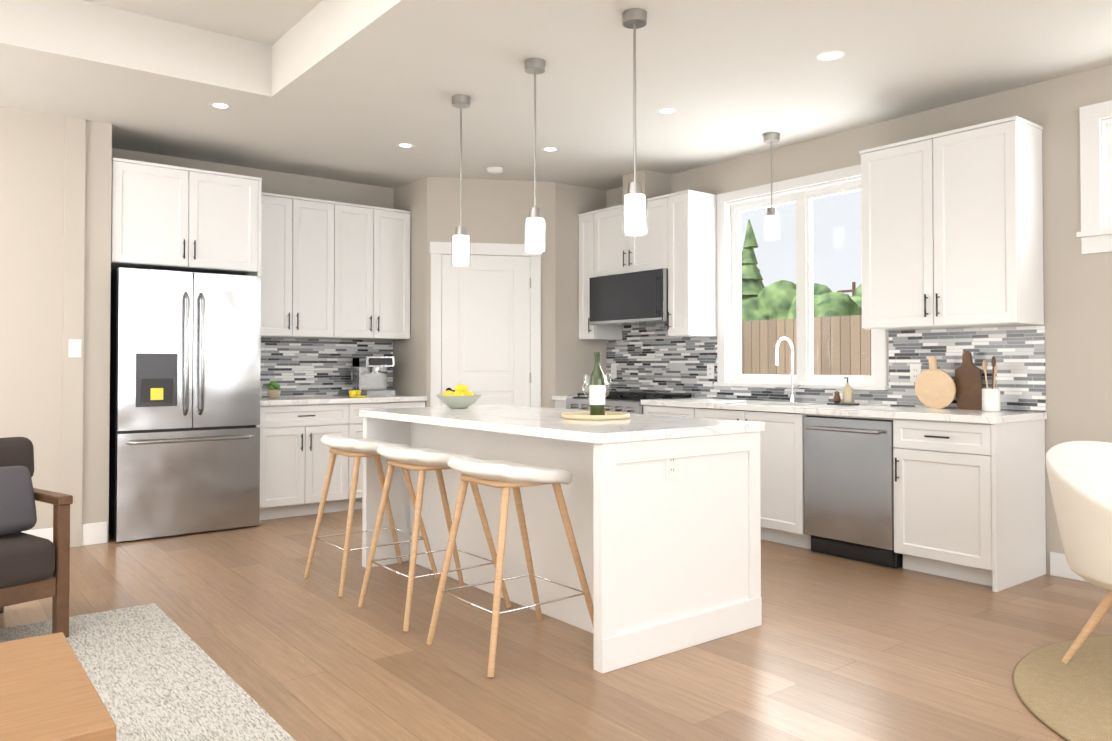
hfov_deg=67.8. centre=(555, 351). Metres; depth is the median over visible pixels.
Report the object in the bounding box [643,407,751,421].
base cabinet
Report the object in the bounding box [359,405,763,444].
island countertop
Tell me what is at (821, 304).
bush
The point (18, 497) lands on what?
pillow
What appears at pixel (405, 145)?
recessed light
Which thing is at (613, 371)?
electrical outlet
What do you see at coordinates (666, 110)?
recessed light
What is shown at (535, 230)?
pendant light
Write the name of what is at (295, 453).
base cabinet
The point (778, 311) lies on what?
bush
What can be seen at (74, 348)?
light switch
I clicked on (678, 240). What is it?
upper cabinet
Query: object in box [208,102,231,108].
recessed light
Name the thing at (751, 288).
tree
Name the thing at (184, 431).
fridge
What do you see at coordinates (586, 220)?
upper cabinet
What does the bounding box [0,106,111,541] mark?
wall
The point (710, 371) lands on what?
electrical outlet
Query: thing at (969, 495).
base cabinet
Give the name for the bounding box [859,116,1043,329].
upper cabinet
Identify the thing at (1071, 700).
jute rug
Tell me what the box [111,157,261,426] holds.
tall cabinet
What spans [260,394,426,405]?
countertop
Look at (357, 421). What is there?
base cabinet
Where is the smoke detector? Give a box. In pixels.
[487,167,502,173]
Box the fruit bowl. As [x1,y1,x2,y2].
[436,384,480,407]
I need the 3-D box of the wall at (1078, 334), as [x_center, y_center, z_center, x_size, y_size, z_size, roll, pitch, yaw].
[2.663,-0.362,4.977,0.150,3.250,9.500,1,-1,-38]
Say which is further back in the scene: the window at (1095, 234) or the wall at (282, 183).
the wall at (282, 183)
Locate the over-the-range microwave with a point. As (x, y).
(634, 298)
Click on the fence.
(832, 365)
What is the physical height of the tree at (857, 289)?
5.699 m
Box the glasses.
[582,374,611,414]
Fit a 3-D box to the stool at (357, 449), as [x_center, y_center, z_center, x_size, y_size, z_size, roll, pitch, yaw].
[-1.017,0.859,4.583,0.594,0.795,0.499,1,-1,-38]
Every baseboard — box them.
[22,522,107,545]
[1050,552,1087,581]
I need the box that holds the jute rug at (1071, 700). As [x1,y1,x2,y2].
[1013,636,1111,740]
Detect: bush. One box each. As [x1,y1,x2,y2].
[741,280,795,320]
[787,283,861,318]
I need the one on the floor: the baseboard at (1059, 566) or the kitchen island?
the kitchen island
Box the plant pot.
[267,381,279,398]
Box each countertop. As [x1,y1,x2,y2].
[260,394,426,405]
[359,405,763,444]
[641,399,1046,422]
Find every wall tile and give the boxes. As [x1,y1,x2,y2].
[260,337,392,396]
[606,324,1045,411]
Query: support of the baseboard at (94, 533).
attached to the wall at (32, 163)
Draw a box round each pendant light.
[451,95,470,265]
[524,58,545,253]
[622,8,647,236]
[763,132,779,240]
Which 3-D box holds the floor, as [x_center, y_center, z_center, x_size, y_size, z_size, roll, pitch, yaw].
[-0.430,1.284,2.535,8.100,0.120,9.600,1,-1,-38]
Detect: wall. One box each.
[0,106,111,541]
[62,116,85,546]
[112,148,393,396]
[393,176,605,407]
[606,64,1111,573]
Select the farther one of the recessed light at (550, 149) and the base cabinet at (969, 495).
the recessed light at (550, 149)
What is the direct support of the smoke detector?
attached to the ceiling
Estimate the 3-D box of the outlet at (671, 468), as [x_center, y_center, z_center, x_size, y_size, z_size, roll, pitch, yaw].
[0.479,0.468,3.430,0.072,0.116,0.008,1,-1,-38]
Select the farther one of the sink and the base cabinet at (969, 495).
the sink
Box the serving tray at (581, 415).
[561,411,629,419]
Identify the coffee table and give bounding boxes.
[0,632,115,740]
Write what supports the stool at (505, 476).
on the floor
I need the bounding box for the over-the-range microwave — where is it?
[589,269,667,325]
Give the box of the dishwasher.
[803,415,902,568]
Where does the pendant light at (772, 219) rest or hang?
hanging from the ceiling
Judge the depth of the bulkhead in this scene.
6.93 m
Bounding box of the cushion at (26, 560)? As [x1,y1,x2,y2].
[0,532,54,587]
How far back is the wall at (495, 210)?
7.28 m
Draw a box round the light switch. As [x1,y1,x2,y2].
[69,339,80,356]
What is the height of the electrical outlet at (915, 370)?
0.116 m
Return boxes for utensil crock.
[982,356,1000,411]
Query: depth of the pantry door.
7.17 m
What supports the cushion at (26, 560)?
on the armchair at (32, 567)
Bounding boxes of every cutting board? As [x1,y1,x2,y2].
[915,356,955,408]
[955,351,982,409]
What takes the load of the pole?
on the ground
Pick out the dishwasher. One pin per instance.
(848, 491)
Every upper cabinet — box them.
[261,192,336,338]
[337,202,410,339]
[578,211,621,339]
[594,195,665,276]
[666,190,716,336]
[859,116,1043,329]
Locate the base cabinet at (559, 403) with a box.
[552,399,565,408]
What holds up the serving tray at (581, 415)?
on the island countertop at (524, 421)
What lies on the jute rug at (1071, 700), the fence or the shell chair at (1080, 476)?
the shell chair at (1080, 476)
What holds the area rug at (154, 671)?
on the floor
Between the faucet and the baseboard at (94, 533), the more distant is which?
the faucet
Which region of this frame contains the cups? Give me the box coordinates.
[349,390,366,396]
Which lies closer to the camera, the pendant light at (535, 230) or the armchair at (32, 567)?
the armchair at (32, 567)
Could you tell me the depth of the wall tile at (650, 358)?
5.42 m
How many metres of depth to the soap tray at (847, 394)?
5.48 m
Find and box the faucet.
[775,337,801,401]
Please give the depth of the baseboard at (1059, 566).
4.61 m
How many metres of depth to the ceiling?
4.68 m
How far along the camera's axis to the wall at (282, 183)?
7.02 m
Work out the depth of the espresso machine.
7.12 m
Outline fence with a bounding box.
[741,315,870,375]
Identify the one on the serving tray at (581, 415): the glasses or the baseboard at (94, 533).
the glasses
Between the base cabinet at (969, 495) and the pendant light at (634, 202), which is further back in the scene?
the base cabinet at (969, 495)
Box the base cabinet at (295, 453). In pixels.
[260,402,351,519]
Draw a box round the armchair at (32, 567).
[0,437,72,637]
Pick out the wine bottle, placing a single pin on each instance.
(597, 393)
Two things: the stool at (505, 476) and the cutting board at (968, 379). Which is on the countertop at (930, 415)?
the cutting board at (968, 379)
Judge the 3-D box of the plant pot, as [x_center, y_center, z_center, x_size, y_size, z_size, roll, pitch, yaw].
[-2.251,0.302,6.592,0.110,0.139,0.102,1,-1,-38]
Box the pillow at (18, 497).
[0,466,36,535]
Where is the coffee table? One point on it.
(48, 691)
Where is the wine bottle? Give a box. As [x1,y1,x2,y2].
[589,352,604,414]
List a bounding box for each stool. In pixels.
[304,434,438,596]
[358,444,510,631]
[426,456,593,676]
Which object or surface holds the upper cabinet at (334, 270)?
attached to the wall at (282, 183)
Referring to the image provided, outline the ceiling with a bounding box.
[0,0,1111,190]
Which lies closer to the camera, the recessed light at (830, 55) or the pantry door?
the recessed light at (830, 55)
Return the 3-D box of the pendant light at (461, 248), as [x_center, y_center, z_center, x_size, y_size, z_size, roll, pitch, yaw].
[-0.574,-1.027,4.997,0.116,1.019,0.116,1,-1,-38]
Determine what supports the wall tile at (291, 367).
attached to the wall at (282, 183)
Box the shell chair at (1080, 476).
[1046,441,1111,663]
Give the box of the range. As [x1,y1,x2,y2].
[566,391,694,413]
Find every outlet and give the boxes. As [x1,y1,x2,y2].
[611,365,616,377]
[665,458,677,478]
[707,364,713,378]
[910,364,920,381]
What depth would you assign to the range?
6.75 m
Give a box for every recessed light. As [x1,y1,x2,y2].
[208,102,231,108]
[396,143,414,147]
[541,147,559,151]
[656,108,677,113]
[817,51,844,60]
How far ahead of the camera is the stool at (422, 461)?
3.97 m
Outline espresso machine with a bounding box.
[352,356,394,395]
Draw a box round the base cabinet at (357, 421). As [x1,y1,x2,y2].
[352,402,424,509]
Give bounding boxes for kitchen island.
[362,417,763,673]
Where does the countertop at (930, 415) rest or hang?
on the base cabinet at (969, 495)
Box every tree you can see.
[741,219,762,303]
[854,283,861,295]
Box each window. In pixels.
[714,164,888,389]
[1076,100,1111,253]
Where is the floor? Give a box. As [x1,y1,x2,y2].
[0,509,1111,740]
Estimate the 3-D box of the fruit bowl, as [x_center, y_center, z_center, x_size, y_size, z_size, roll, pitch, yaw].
[-0.589,0.269,5.028,0.280,0.147,0.280,1,-1,-38]
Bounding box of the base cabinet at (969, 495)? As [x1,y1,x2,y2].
[888,419,1045,591]
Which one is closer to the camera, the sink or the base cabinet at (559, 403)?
the sink
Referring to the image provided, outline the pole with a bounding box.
[837,282,855,295]
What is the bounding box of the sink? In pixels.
[717,409,800,413]
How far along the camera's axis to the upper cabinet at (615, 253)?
6.95 m
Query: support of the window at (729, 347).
in the wall at (1078, 334)
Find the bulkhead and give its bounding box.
[623,170,669,203]
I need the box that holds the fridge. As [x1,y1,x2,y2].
[109,267,260,541]
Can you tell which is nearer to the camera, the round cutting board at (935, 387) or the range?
the round cutting board at (935, 387)
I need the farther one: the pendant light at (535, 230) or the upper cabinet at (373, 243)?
the upper cabinet at (373, 243)
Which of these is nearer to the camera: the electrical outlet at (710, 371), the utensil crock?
the utensil crock
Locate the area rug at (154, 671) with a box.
[0,603,295,740]
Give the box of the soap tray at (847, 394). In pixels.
[827,377,858,405]
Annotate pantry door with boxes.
[430,242,541,406]
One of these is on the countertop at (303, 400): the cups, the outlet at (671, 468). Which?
the cups

